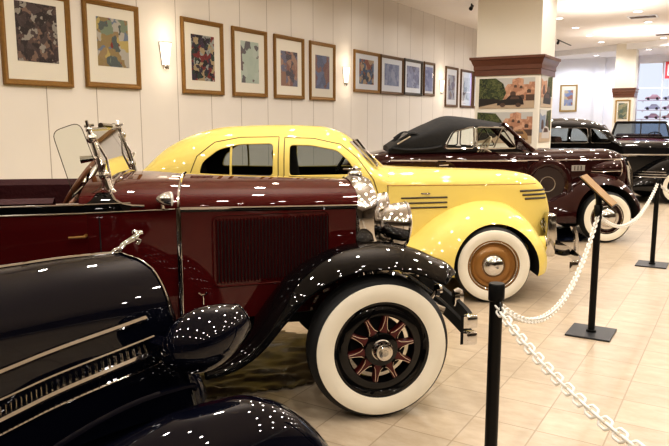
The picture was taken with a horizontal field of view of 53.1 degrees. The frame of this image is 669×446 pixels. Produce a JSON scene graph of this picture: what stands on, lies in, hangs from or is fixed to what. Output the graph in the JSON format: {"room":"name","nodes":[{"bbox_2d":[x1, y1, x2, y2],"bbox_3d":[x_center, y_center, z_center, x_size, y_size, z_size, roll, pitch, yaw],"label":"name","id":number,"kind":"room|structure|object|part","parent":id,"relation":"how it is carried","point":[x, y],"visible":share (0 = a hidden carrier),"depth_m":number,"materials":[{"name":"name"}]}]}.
{"room":"car showroom","nodes":[
{"label":"car showroom","id":0,"kind":"room"},
{"bbox_2d":[0,0,476,178],"bbox_3d":[-0.375,-2.445,12.866,0.202,4.600,40.000,5,10,31],"label":"wall","id":1,"kind":"structure","parent":0,"point":[155,117],"depth_m":10.73,"materials":[{"name":"white paint"}]},
{"bbox_2d":[0,0,73,87],"bbox_3d":[-3.387,-2.103,7.645,0.046,1.060,0.900,5,10,31],"label":"framed picture","id":2,"kind":"object","parent":1,"relation":"attached to","point":[36,37],"visible":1,"depth_m":7.64,"materials":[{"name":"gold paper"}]},
{"bbox_2d":[14,0,58,63],"bbox_3d":[-3.392,-2.169,7.644,0.003,0.650,0.530,5,10,31],"label":"print","id":3,"kind":"object","parent":2,"relation":"attached to","point":[35,24],"depth_m":7.63},
{"bbox_2d":[81,0,141,89],"bbox_3d":[-2.827,-2.265,8.555,0.045,1.070,0.880,5,10,31],"label":"framed picture","id":4,"kind":"object","parent":1,"relation":"attached to","point":[111,37],"visible":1,"depth_m":8.53,"materials":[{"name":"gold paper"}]},
{"bbox_2d":[96,16,128,67],"bbox_3d":[-2.830,-2.302,8.563,0.003,0.600,0.500,5,10,31],"label":"print","id":5,"kind":"object","parent":4,"relation":"attached to","point":[112,34],"depth_m":8.55},
{"bbox_2d":[159,41,171,68],"bbox_3d":[-2.327,-2.330,9.326,0.099,0.367,0.220,5,10,31],"label":"wall sconce","id":6,"kind":"object","parent":1,"relation":"attached to","point":[165,47],"visible":1,"depth_m":9.29,"materials":[{"name":"white glass"}]},
{"bbox_3d":[-2.330,-2.351,9.325,0.090,0.310,0.204,5,10,31],"label":"lamp shade","id":7,"kind":"part","parent":6,"relation":"part of","materials":[{"name":"white glass"}]},
{"bbox_2d":[180,16,224,94],"bbox_3d":[-1.952,-2.466,9.986,0.045,1.080,0.900,5,10,31],"label":"framed picture","id":8,"kind":"object","parent":1,"relation":"attached to","point":[202,41],"visible":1,"depth_m":9.97,"materials":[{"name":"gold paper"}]},
{"bbox_2d":[191,34,214,81],"bbox_3d":[-1.960,-2.457,9.993,0.003,0.660,0.500,5,10,31],"label":"print","id":9,"kind":"object","parent":8,"relation":"attached to","point":[202,47],"depth_m":9.98},
{"bbox_2d":[231,26,267,97],"bbox_3d":[-1.372,-2.609,10.934,0.045,1.080,0.900,5,10,31],"label":"framed picture","id":10,"kind":"object","parent":1,"relation":"attached to","point":[249,52],"visible":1,"depth_m":10.92,"materials":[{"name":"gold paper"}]},
{"bbox_2d":[241,40,258,83],"bbox_3d":[-1.379,-2.620,10.937,0.003,0.660,0.460,5,10,31],"label":"print","id":11,"kind":"object","parent":10,"relation":"attached to","point":[249,50],"depth_m":10.93},
{"bbox_2d":[273,33,304,99],"bbox_3d":[-0.794,-2.751,11.877,0.045,1.080,0.910,5,10,31],"label":"framed picture","id":12,"kind":"object","parent":1,"relation":"attached to","point":[288,51],"visible":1,"depth_m":11.87,"materials":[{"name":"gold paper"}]},
{"bbox_2d":[281,50,297,86],"bbox_3d":[-0.802,-2.732,11.884,0.004,0.600,0.510,5,10,31],"label":"print","id":13,"kind":"object","parent":12,"relation":"attached to","point":[289,74],"depth_m":11.88},
{"bbox_2d":[309,40,335,100],"bbox_3d":[-0.222,-2.892,12.812,0.045,1.080,0.900,5,10,31],"label":"framed picture","id":14,"kind":"object","parent":1,"relation":"attached to","point":[322,56],"visible":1,"depth_m":12.80,"materials":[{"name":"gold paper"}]},
{"bbox_2d":[315,55,328,88],"bbox_3d":[-0.229,-2.883,12.818,0.003,0.620,0.500,5,10,31],"label":"print","id":15,"kind":"object","parent":14,"relation":"attached to","point":[321,62],"depth_m":12.80},
{"bbox_2d":[343,67,349,85],"bbox_3d":[0.258,-2.966,13.547,0.099,0.367,0.220,5,10,31],"label":"wall sconce","id":16,"kind":"object","parent":1,"relation":"attached to","point":[345,69],"visible":1,"depth_m":13.51,"materials":[{"name":"white glass"}]},
{"bbox_2d":[353,49,379,93],"bbox_3d":[0.700,-3.218,14.302,0.045,0.860,1.140,5,10,31],"label":"framed picture","id":17,"kind":"object","parent":1,"relation":"attached to","point":[366,65],"visible":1,"depth_m":14.27,"materials":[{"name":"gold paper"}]},
{"bbox_2d":[359,59,373,84],"bbox_3d":[0.688,-3.222,14.298,0.003,0.510,0.640,5,10,31],"label":"print","id":18,"kind":"object","parent":17,"relation":"attached to","point":[366,66],"depth_m":14.29},
{"bbox_2d":[380,54,403,95],"bbox_3d":[1.322,-3.371,15.317,0.045,0.860,1.180,5,10,31],"label":"framed picture","id":19,"kind":"object","parent":1,"relation":"attached to","point":[391,67],"visible":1,"depth_m":15.31,"materials":[{"name":"brown paper"}]},
{"bbox_2d":[384,63,398,86],"bbox_3d":[1.314,-3.381,15.320,0.004,0.480,0.740,5,10,31],"label":"print","id":20,"kind":"object","parent":19,"relation":"attached to","point":[391,71],"depth_m":15.31},
{"bbox_2d":[404,58,422,95],"bbox_3d":[1.918,-3.532,16.288,0.045,0.850,1.040,5,10,31],"label":"framed picture","id":21,"kind":"object","parent":1,"relation":"attached to","point":[413,69],"visible":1,"depth_m":16.30,"materials":[{"name":"grey"}]},
{"bbox_2d":[407,66,418,88],"bbox_3d":[1.910,-3.543,16.291,0.004,0.510,0.720,5,10,31],"label":"print","id":22,"kind":"object","parent":21,"relation":"attached to","point":[412,72],"depth_m":16.28},
{"bbox_2d":[423,61,434,95],"bbox_3d":[2.420,-3.671,17.106,0.045,0.840,0.680,5,10,31],"label":"framed picture","id":23,"kind":"object","parent":1,"relation":"attached to","point":[428,67],"visible":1,"depth_m":17.10,"materials":[{"name":"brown paper"}]},
{"bbox_2d":[425,67,432,90],"bbox_3d":[2.413,-3.671,17.110,0.004,0.600,0.480,5,10,31],"label":"print","id":24,"kind":"object","parent":23,"relation":"attached to","point":[428,70],"depth_m":17.10},
{"bbox_2d":[440,80,444,93],"bbox_3d":[2.879,-3.611,17.827,0.099,0.367,0.220,5,10,31],"label":"wall sconce","id":25,"kind":"object","parent":1,"relation":"attached to","point":[441,81],"visible":1,"depth_m":17.78,"materials":[{"name":"white"}]},
{"bbox_3d":[2.876,-3.633,17.825,0.090,0.310,0.204,5,10,31],"label":"lamp shade","id":26,"kind":"part","parent":25,"relation":"part of","materials":[{"name":"white glass"}]},
{"bbox_2d":[444,66,458,106],"bbox_3d":[3.228,-3.741,18.445,0.046,1.080,0.900,5,10,31],"label":"framed picture","id":27,"kind":"object","parent":1,"relation":"attached to","point":[451,73],"visible":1,"depth_m":18.44,"materials":[{"name":"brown paper"}]},
{"bbox_2d":[448,75,454,99],"bbox_3d":[3.221,-3.732,18.451,0.004,0.660,0.500,5,10,31],"label":"print","id":28,"kind":"object","parent":27,"relation":"attached to","point":[451,79],"depth_m":18.45},
{"bbox_2d":[460,69,472,107],"bbox_3d":[3.834,-3.885,19.435,0.045,1.070,0.960,5,10,31],"label":"framed picture","id":29,"kind":"object","parent":1,"relation":"attached to","point":[466,76],"visible":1,"depth_m":19.42,"materials":[{"name":"brown paper"}]},
{"bbox_2d":[463,77,466,99],"bbox_3d":[3.827,-3.886,19.440,0.003,0.630,0.520,5,10,31],"label":"print","id":30,"kind":"object","parent":29,"relation":"attached to","point":[464,79],"depth_m":19.33},
{"bbox_3d":[3.832,-3.886,19.436,0.001,0.940,0.830,5,10,31],"label":"glass pane","id":31,"kind":"part","parent":29,"relation":"part of","materials":[{"name":"glass"}]},
{"bbox_2d":[472,71,475,107],"bbox_3d":[4.368,-4.017,20.306,0.046,1.070,0.900,5,10,31],"label":"framed picture","id":32,"kind":"object","parent":1,"relation":"attached to","point":[474,77],"visible":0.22,"depth_m":19.96,"materials":[{"name":"brown wood"}]},
{"bbox_2d":[205,191,668,445],"bbox_3d":[5.698,0.328,9.565,24.000,0.100,40.000,5,10,31],"label":"floor","id":33,"kind":"structure","parent":0,"point":[626,377],"depth_m":4.54,"materials":[{"name":"tile"}]},
{"bbox_2d":[0,230,327,445],"bbox_3d":[-2.102,0.603,1.856,4.322,1.665,1.661,-7,11,-38],"label":"vintage car","id":34,"kind":"object","parent":33,"relation":"on","point":[95,351],"visible":1,"depth_m":2.43,"materials":[{"name":"black paint"}]},
{"bbox_3d":[-1.188,0.631,2.133,0.023,0.246,1.393,8,12,44],"label":"louvre trim","id":35,"kind":"part","parent":34,"relation":"part of","materials":[{"name":"silver metal"}]},
{"bbox_3d":[-1.127,0.727,2.213,0.019,0.242,1.269,8,12,44],"label":"trim","id":36,"kind":"part","parent":34,"relation":"part of","materials":[{"name":"silver metal"}]},
{"bbox_2d":[0,251,193,445],"bbox_3d":[-1.468,0.496,2.321,1.774,0.688,1.603,0,9,0],"label":"hood","id":37,"kind":"object","parent":34,"relation":"attached to","point":[89,343],"depth_m":2.43,"materials":[{"name":"black paint"}]},
{"bbox_2d":[123,252,196,404],"bbox_3d":[-0.792,0.432,2.878,0.202,0.641,0.495,-7,11,-38],"label":"grille","id":38,"kind":"object","parent":34,"relation":"attached to","point":[134,264],"depth_m":2.67,"materials":[{"name":"black metal"}]},
{"bbox_2d":[161,304,250,373],"bbox_3d":[-0.487,0.440,2.563,0.320,0.248,0.293,0,9,0],"label":"lamp","id":39,"kind":"object","parent":34,"relation":"attached to","point":[203,338],"depth_m":2.47,"materials":[{"name":"black metal"}]},
{"bbox_2d":[0,120,477,416],"bbox_3d":[-1.560,0.214,4.260,4.665,1.716,1.708,-1,9,-9],"label":"vintage car","id":40,"kind":"object","parent":33,"relation":"on","point":[322,254],"visible":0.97,"depth_m":3.84,"materials":[{"name":"red paint"}]},
{"bbox_3d":[-2.558,0.261,3.465,2.157,0.750,0.171,-1,9,-6],"label":"door trim","id":41,"kind":"part","parent":40,"relation":"part of","materials":[{"name":"red leather"}]},
{"bbox_3d":[-2.755,0.077,4.690,2.157,0.750,0.171,-2,9,-12],"label":"door trim","id":42,"kind":"part","parent":40,"relation":"part of","materials":[{"name":"red leather"}]},
{"bbox_3d":[-1.359,0.072,3.549,0.089,0.018,0.051,-1,9,-9],"label":"door handle","id":43,"kind":"part","parent":40,"relation":"part of","materials":[{"name":"gold metal"}]},
{"bbox_3d":[-1.281,-0.297,3.664,0.195,0.526,0.105,-1,9,-9],"label":"windscreen post","id":44,"kind":"part","parent":40,"relation":"part of","materials":[{"name":"silver metal"}]},
{"bbox_3d":[-1.227,-0.142,3.664,0.327,0.101,0.150,-3,9,-19],"label":"scuttle panel","id":45,"kind":"part","parent":40,"relation":"part of","materials":[{"name":"black paint"}]},
{"bbox_3d":[-1.377,-0.430,4.192,0.137,0.390,1.047,-1,9,-9],"label":"windscreen frame","id":46,"kind":"part","parent":40,"relation":"part of","materials":[{"name":"silver metal"}]},
{"bbox_3d":[-1.454,-0.460,4.739,0.195,0.526,0.105,-1,9,-9],"label":"windscreen post","id":47,"kind":"part","parent":40,"relation":"part of","materials":[{"name":"silver metal"}]},
{"bbox_2d":[156,191,173,209],"bbox_3d":[-0.924,-0.118,3.664,0.096,0.113,0.109,0,9,0],"label":"lamp","id":48,"kind":"object","parent":40,"relation":"attached to","point":[164,201],"depth_m":3.63,"materials":[{"name":"silver metal"}]},
{"bbox_3d":[-0.362,-0.094,3.926,1.071,0.043,0.028,-3,9,-20],"label":"hood moulding","id":49,"kind":"part","parent":40,"relation":"part of","materials":[{"name":"silver metal"}]},
{"bbox_2d":[376,192,389,209],"bbox_3d":[0.279,-0.081,4.815,0.239,0.288,0.284,0,9,0],"label":"lamp","id":50,"kind":"object","parent":40,"relation":"on","point":[383,198],"depth_m":4.70,"materials":[{"name":"silver metal"}]},
{"bbox_3d":[0.016,0.399,4.909,1.074,0.143,0.090,-1,9,-9],"label":"frame rail","id":51,"kind":"part","parent":40,"relation":"part of","materials":[{"name":"black metal"}]},
{"bbox_2d":[378,201,411,244],"bbox_3d":[0.368,0.003,4.258,0.239,0.288,0.284,0,9,0],"label":"lamp","id":52,"kind":"object","parent":40,"relation":"attached to","point":[394,219],"depth_m":4.15,"materials":[{"name":"silver metal"}]},
{"bbox_2d":[430,284,442,297],"bbox_3d":[0.622,0.424,4.084,0.052,0.118,0.114,-4,9,-23],"label":"bracket","id":53,"kind":"object","parent":40,"relation":"on","point":[438,290],"depth_m":4.04,"materials":[{"name":"silver metal"}]},
{"bbox_2d":[200,330,314,398],"bbox_3d":[-1.015,0.973,4.788,1.770,0.039,1.620,0,9,0],"label":"sheet","id":54,"kind":"object","parent":33,"relation":"on","point":[283,362],"visible":0.11,"depth_m":4.56,"materials":[{"name":"brown fabric"}]},
{"bbox_2d":[142,125,580,301],"bbox_3d":[-0.114,-0.187,7.051,5.172,1.677,1.765,0,9,0],"label":"vintage car","id":55,"kind":"object","parent":33,"relation":"on","point":[498,222],"visible":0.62,"depth_m":6.45,"materials":[{"name":"yellow paint"}]},
{"bbox_3d":[-1.480,-0.302,7.034,0.253,0.626,1.140,0,9,0],"label":"backrest","id":56,"kind":"part","parent":55,"relation":"part of","materials":[{"name":"black leather"}]},
{"bbox_3d":[-0.925,-0.600,6.343,0.714,0.317,0.110,0,9,0],"label":"window trim","id":57,"kind":"part","parent":55,"relation":"part of","materials":[{"name":"brown paint"}]},
{"bbox_3d":[-0.925,-0.790,7.605,0.714,0.317,0.110,0,9,0],"label":"window trim","id":58,"kind":"part","parent":55,"relation":"part of","materials":[{"name":"brown paint"}]},
{"bbox_3d":[-0.460,-0.381,7.022,0.292,0.863,1.140,0,9,0],"label":"backrest","id":59,"kind":"part","parent":55,"relation":"part of","materials":[{"name":"black"}]},
{"bbox_3d":[-0.112,-0.593,6.343,0.648,0.304,0.106,0,9,0],"label":"window trim","id":60,"kind":"part","parent":55,"relation":"part of","materials":[{"name":"brown paint"}]},
{"bbox_3d":[0.315,-0.707,6.723,0.242,0.272,0.525,1,9,5],"label":"windscreen trim","id":61,"kind":"part","parent":55,"relation":"part of","materials":[{"name":"silver metal"}]},
{"bbox_2d":[388,165,548,255],"bbox_3d":[1.415,-0.126,7.060,1.690,0.944,1.222,0,9,0],"label":"hood","id":62,"kind":"object","parent":55,"relation":"attached to","point":[434,195],"depth_m":6.57,"materials":[{"name":"yellow paint"}]},
{"bbox_2d":[539,219,544,232],"bbox_3d":[2.200,0.084,6.950,0.099,0.443,0.274,5,10,29],"label":"grille","id":63,"kind":"object","parent":55,"relation":"attached to","point":[541,221],"depth_m":6.88,"materials":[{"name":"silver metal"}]},
{"bbox_3d":[2.288,0.290,6.862,0.073,0.080,0.272,-8,12,-44],"label":"bumper arm","id":64,"kind":"part","parent":55,"relation":"part of","materials":[{"name":"black paint"}]},
{"bbox_2d":[335,116,640,241],"bbox_3d":[2.031,-0.718,10.178,4.918,1.795,1.743,0,9,0],"label":"vintage car","id":65,"kind":"object","parent":33,"relation":"on","point":[558,170],"visible":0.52,"depth_m":9.51,"materials":[{"name":"red paint"}]},
{"bbox_3d":[1.774,-1.202,9.469,0.417,0.317,0.071,0,9,0],"label":"window trim","id":66,"kind":"part","parent":65,"relation":"part of","materials":[{"name":"silver metal"}]},
{"bbox_3d":[2.284,-1.390,10.712,0.565,0.316,0.071,0,9,0],"label":"window trim","id":67,"kind":"part","parent":65,"relation":"part of","materials":[{"name":"silver metal"}]},
{"bbox_3d":[2.284,-1.202,9.469,0.565,0.316,0.071,0,9,0],"label":"window trim","id":68,"kind":"part","parent":65,"relation":"part of","materials":[{"name":"silver metal"}]},
{"bbox_3d":[2.630,-0.907,9.644,3.683,0.023,0.357,-2,9,-10],"label":"moulding","id":69,"kind":"part","parent":65,"relation":"part of","materials":[{"name":"silver metal"}]},
{"bbox_2d":[534,148,627,218],"bbox_3d":[3.659,-0.631,10.191,1.555,1.010,1.236,0,9,0],"label":"hood","id":70,"kind":"object","parent":65,"relation":"attached to","point":[600,164],"depth_m":9.69,"materials":[{"name":"red metal"}]},
{"bbox_2d":[591,160,622,176],"bbox_3d":[3.927,-0.799,9.761,0.490,0.248,0.248,0,9,0],"label":"lamp","id":71,"kind":"object","parent":65,"relation":"attached to","point":[612,168],"depth_m":9.68,"materials":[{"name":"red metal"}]},
{"bbox_2d":[627,161,632,191],"bbox_3d":[4.440,-0.599,10.196,0.099,0.705,0.400,0,9,0],"label":"grille","id":72,"kind":"object","parent":65,"relation":"attached to","point":[629,177],"depth_m":10.07,"materials":[{"name":"silver metal"}]},
{"bbox_2d":[484,281,504,445],"bbox_3d":[0.663,0.764,2.813,0.340,1.049,0.360,5,10,31],"label":"barrier post","id":73,"kind":"object","parent":33,"relation":"on","point":[496,290],"visible":0.97,"depth_m":2.76,"materials":[{"name":"grey metal"}]},
{"bbox_2d":[503,216,599,323],"bbox_3d":[1.377,0.315,4.060,0.032,0.389,2.990,5,10,28],"label":"chain","id":74,"kind":"object","parent":73,"relation":"hanging from","point":[550,313],"visible":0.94,"depth_m":4.10,"materials":[{"name":"white"}]},
{"bbox_2d":[494,305,644,445],"bbox_3d":[0.731,0.495,1.972,0.032,0.105,1.614,-1,9,-5],"label":"chain","id":75,"kind":"object","parent":73,"relation":"hanging from","point":[626,440],"visible":1,"depth_m":2.07,"materials":[{"name":"white plastic"}]},
{"bbox_2d":[469,0,560,147],"bbox_3d":[3.439,-2.437,12.813,1.400,4.400,1.200,5,10,31],"label":"column","id":76,"kind":"structure","parent":33,"relation":"on","point":[516,38],"depth_m":12.24,"materials":[{"name":"beige paint"}]},
{"bbox_2d":[477,112,532,143],"bbox_3d":[3.157,-1.775,12.481,1.040,0.570,0.012,5,10,31],"label":"photo poster","id":77,"kind":"object","parent":76,"relation":"attached to","point":[519,122],"visible":0.66,"depth_m":12.40,"materials":[{"name":"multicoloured paper"}]},
{"bbox_2d":[479,77,534,108],"bbox_3d":[3.174,-2.397,12.377,1.040,0.550,0.012,5,10,31],"label":"photo poster","id":78,"kind":"object","parent":76,"relation":"attached to","point":[496,92],"visible":1,"depth_m":12.37,"materials":[{"name":"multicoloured paper"}]},
{"bbox_3d":[3.439,-2.951,12.736,1.400,0.340,1.200,5,10,31],"label":"cornice","id":79,"kind":"part","parent":76,"relation":"part of","materials":[{"name":"brown wood"}]},
{"bbox_2d":[538,109,550,141],"bbox_3d":[3.946,-1.823,12.560,0.010,0.600,0.800,5,10,31],"label":"photo poster","id":80,"kind":"object","parent":76,"relation":"attached to","point":[545,115],"visible":1,"depth_m":12.53,"materials":[{"name":"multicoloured paper"}]},
{"bbox_2d":[540,74,552,107],"bbox_3d":[3.946,-2.446,12.466,0.010,0.580,0.800,5,10,31],"label":"photo poster","id":81,"kind":"object","parent":76,"relation":"attached to","point":[546,81],"visible":1,"depth_m":12.44,"materials":[{"name":"multicoloured paper"}]},
{"bbox_2d":[556,227,586,240],"bbox_3d":[3.210,0.156,10.142,1.020,0.058,1.170,0,9,0],"label":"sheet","id":82,"kind":"object","parent":33,"relation":"on","point":[563,234],"visible":0.33,"depth_m":9.98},
{"bbox_2d":[565,174,616,341],"bbox_3d":[2.090,0.261,5.363,0.340,1.284,0.360,5,10,31],"label":"barrier post","id":83,"kind":"object","parent":33,"relation":"on","point":[590,331],"visible":0.97,"depth_m":5.35,"materials":[{"name":"grey metal"}]},
{"bbox_3d":[2.090,0.888,5.457,0.340,0.014,0.360,5,10,31],"label":"plate","id":84,"kind":"part","parent":83,"relation":"part of","materials":[{"name":"grey metal"}]},
{"bbox_2d":[601,183,658,227],"bbox_3d":[2.954,-0.140,6.630,0.032,0.297,3.167,6,10,33],"label":"chain","id":85,"kind":"object","parent":83,"relation":"hanging from","point":[648,202],"visible":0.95,"depth_m":6.73,"materials":[{"name":"white plastic"}]},
{"bbox_2d":[550,118,668,202],"bbox_3d":[5.301,-1.409,14.781,5.340,1.790,1.790,0,9,2],"label":"vintage car","id":86,"kind":"object","parent":33,"relation":"on","point":[648,160],"visible":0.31,"depth_m":14.14,"materials":[{"name":"black paint"}]},
{"bbox_3d":[4.801,-1.580,14.773,0.270,0.665,1.140,0,9,2],"label":"backrest","id":87,"kind":"part","parent":86,"relation":"part of","materials":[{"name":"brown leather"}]},
{"bbox_2d":[618,140,668,174],"bbox_3d":[7.019,-1.318,14.767,1.902,1.005,1.231,0,9,0],"label":"hood","id":88,"kind":"object","parent":86,"relation":"attached to","point":[641,155],"depth_m":14.19,"materials":[{"name":"black metal"}]},
{"bbox_3d":[5.882,-1.431,14.122,2.619,0.072,0.144,-1,9,-4],"label":"moulding","id":89,"kind":"part","parent":86,"relation":"part of","materials":[{"name":"silver metal"}]},
{"bbox_2d":[611,44,638,132],"bbox_3d":[10.366,-4.119,23.971,0.800,4.400,0.800,5,10,31],"label":"column","id":90,"kind":"structure","parent":33,"relation":"on","point":[626,67],"depth_m":23.53,"materials":[{"name":"beige paint"}]},
{"bbox_2d":[614,100,630,122],"bbox_3d":[10.181,-3.945,23.688,0.500,0.820,0.045,5,10,31],"label":"framed picture","id":91,"kind":"object","parent":90,"relation":"attached to","point":[622,107],"visible":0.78,"depth_m":23.69,"materials":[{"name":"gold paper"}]},
{"bbox_2d":[618,103,627,118],"bbox_3d":[10.186,-3.956,23.694,0.300,0.560,0.003,5,10,31],"label":"print","id":92,"kind":"object","parent":91,"relation":"attached to","point":[622,107],"depth_m":23.68},
{"bbox_3d":[10.366,-4.633,23.893,0.800,0.320,0.800,5,10,31],"label":"cornice","id":93,"kind":"part","parent":90,"relation":"part of","materials":[{"name":"brown wood"}]},
{"bbox_2d":[602,121,668,140],"bbox_3d":[8.237,-1.888,18.174,1.860,1.727,4.560,3,9,22],"label":"vintage car","id":94,"kind":"object","parent":33,"relation":"on","point":[622,130],"visible":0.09,"depth_m":17.49,"materials":[{"name":"red paint"}]},
{"bbox_2d":[635,178,668,268],"bbox_3d":[3.817,-0.015,7.977,0.340,1.049,0.360,5,10,31],"label":"barrier post","id":95,"kind":"object","parent":33,"relation":"on","point":[652,263],"visible":0.88,"depth_m":7.96,"materials":[{"name":"grey metal"}]},
{"bbox_3d":[3.817,0.497,8.054,0.340,0.014,0.360,5,10,31],"label":"plate","id":96,"kind":"part","parent":95,"relation":"part of","materials":[{"name":"grey metal"}]},
{"bbox_2d":[392,0,668,50],"bbox_3d":[6.839,-3.761,6.168,19.200,0.200,36.480,5,10,31],"label":"ceiling","id":97,"kind":"structure","parent":0,"point":[607,20],"depth_m":17.68,"materials":[{"name":"white paint"}]},
{"bbox_2d":[627,14,658,18],"bbox_3d":[7.978,-5.335,17.340,0.710,0.018,0.510,5,10,31],"label":"ceiling vent","id":98,"kind":"object","parent":97,"relation":"in","point":[650,15],"visible":1,"depth_m":17.25,"materials":[{"name":"white metal"}]},
{"bbox_2d":[653,33,668,35],"bbox_3d":[10.312,-5.855,20.787,0.710,0.018,0.510,5,10,31],"label":"ceiling vent","id":99,"kind":"object","parent":97,"relation":"in","point":[659,34],"visible":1,"depth_m":20.78,"materials":[{"name":"white metal"}]},
{"bbox_2d":[551,54,668,140],"bbox_3d":[16.868,-3.956,22.886,19.200,4.400,0.202,5,10,31],"label":"wall","id":100,"kind":"structure","parent":0,"point":[582,72],"depth_m":26.80,"materials":[{"name":"white paint"}]},
{"bbox_2d":[559,84,577,111],"bbox_3d":[9.463,-5.047,27.106,0.680,1.080,0.045,5,10,31],"label":"framed picture","id":101,"kind":"object","parent":100,"relation":"attached to","point":[568,93],"visible":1,"depth_m":27.11,"materials":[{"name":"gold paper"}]},
{"bbox_2d":[564,90,572,105],"bbox_3d":[9.468,-5.058,27.112,0.340,0.620,0.004,5,10,31],"label":"print","id":102,"kind":"object","parent":101,"relation":"attached to","point":[568,94],"depth_m":27.11},
{"bbox_2d":[593,57,605,137],"bbox_3d":[10.456,-4.408,26.556,0.350,4.200,0.120,5,10,31],"label":"column","id":103,"kind":"structure","parent":100,"relation":"attached to","point":[600,61],"depth_m":26.39,"materials":[{"name":"white paint"}]},
{"bbox_2d":[635,61,668,120],"bbox_3d":[13.774,-4.351,24.639,5.000,3.300,0.071,5,10,31],"label":"window","id":104,"kind":"structure","parent":100,"relation":"in","point":[663,62],"depth_m":25.47,"materials":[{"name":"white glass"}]},
{"bbox_2d":[636,119,668,120],"bbox_3d":[12.205,-3.881,25.222,1.500,0.075,0.540,5,10,31],"label":"glass shelf","id":105,"kind":"object","parent":104,"relation":"attached to","point":[636,119],"visible":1,"depth_m":25.10,"materials":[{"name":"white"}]},
{"bbox_2d":[644,113,658,118],"bbox_3d":[11.947,-4.026,25.239,0.520,0.208,0.226,5,10,31],"label":"model car","id":106,"kind":"object","parent":105,"relation":"on","point":[652,115],"visible":1,"depth_m":25.14,"materials":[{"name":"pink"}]},
{"bbox_2d":[637,100,668,101],"bbox_3d":[12.205,-4.573,25.118,1.500,0.075,0.540,5,10,31],"label":"glass shelf","id":107,"kind":"object","parent":104,"relation":"attached to","point":[637,100],"visible":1,"depth_m":25.01,"materials":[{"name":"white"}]},
{"bbox_2d":[645,94,660,99],"bbox_3d":[11.947,-4.718,25.135,0.520,0.208,0.226,5,10,31],"label":"model car","id":108,"kind":"object","parent":107,"relation":"on","point":[653,96],"visible":1,"depth_m":25.03,"materials":[{"name":"pink"}]},
{"bbox_2d":[637,110,668,111],"bbox_3d":[12.205,-4.217,25.171,1.500,0.075,0.540,5,10,31],"label":"glass shelf","id":109,"kind":"object","parent":104,"relation":"attached to","point":[637,110],"visible":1,"depth_m":25.05,"materials":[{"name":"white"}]},
{"bbox_2d":[644,104,659,109],"bbox_3d":[11.947,-4.362,25.189,0.520,0.208,0.226,5,10,31],"label":"model car","id":110,"kind":"object","parent":109,"relation":"on","point":[652,106],"visible":1,"depth_m":25.09,"materials":[{"name":"blue"}]},
{"bbox_2d":[665,62,668,78],"bbox_3d":[12.533,-5.708,24.987,0.360,0.620,0.041,5,10,31],"label":"shop sign","id":111,"kind":"object","parent":104,"relation":"attached to","point":[667,63],"visible":1,"depth_m":25.04,"materials":[{"name":"red"}]},
{"bbox_2d":[555,39,668,58],"bbox_3d":[14.848,-5.634,19.259,19.200,0.400,12.602,5,10,31],"label":"ceiling","id":112,"kind":"structure","parent":0,"point":[659,47],"depth_m":24.38,"materials":[{"name":"white paint"}]}
]}

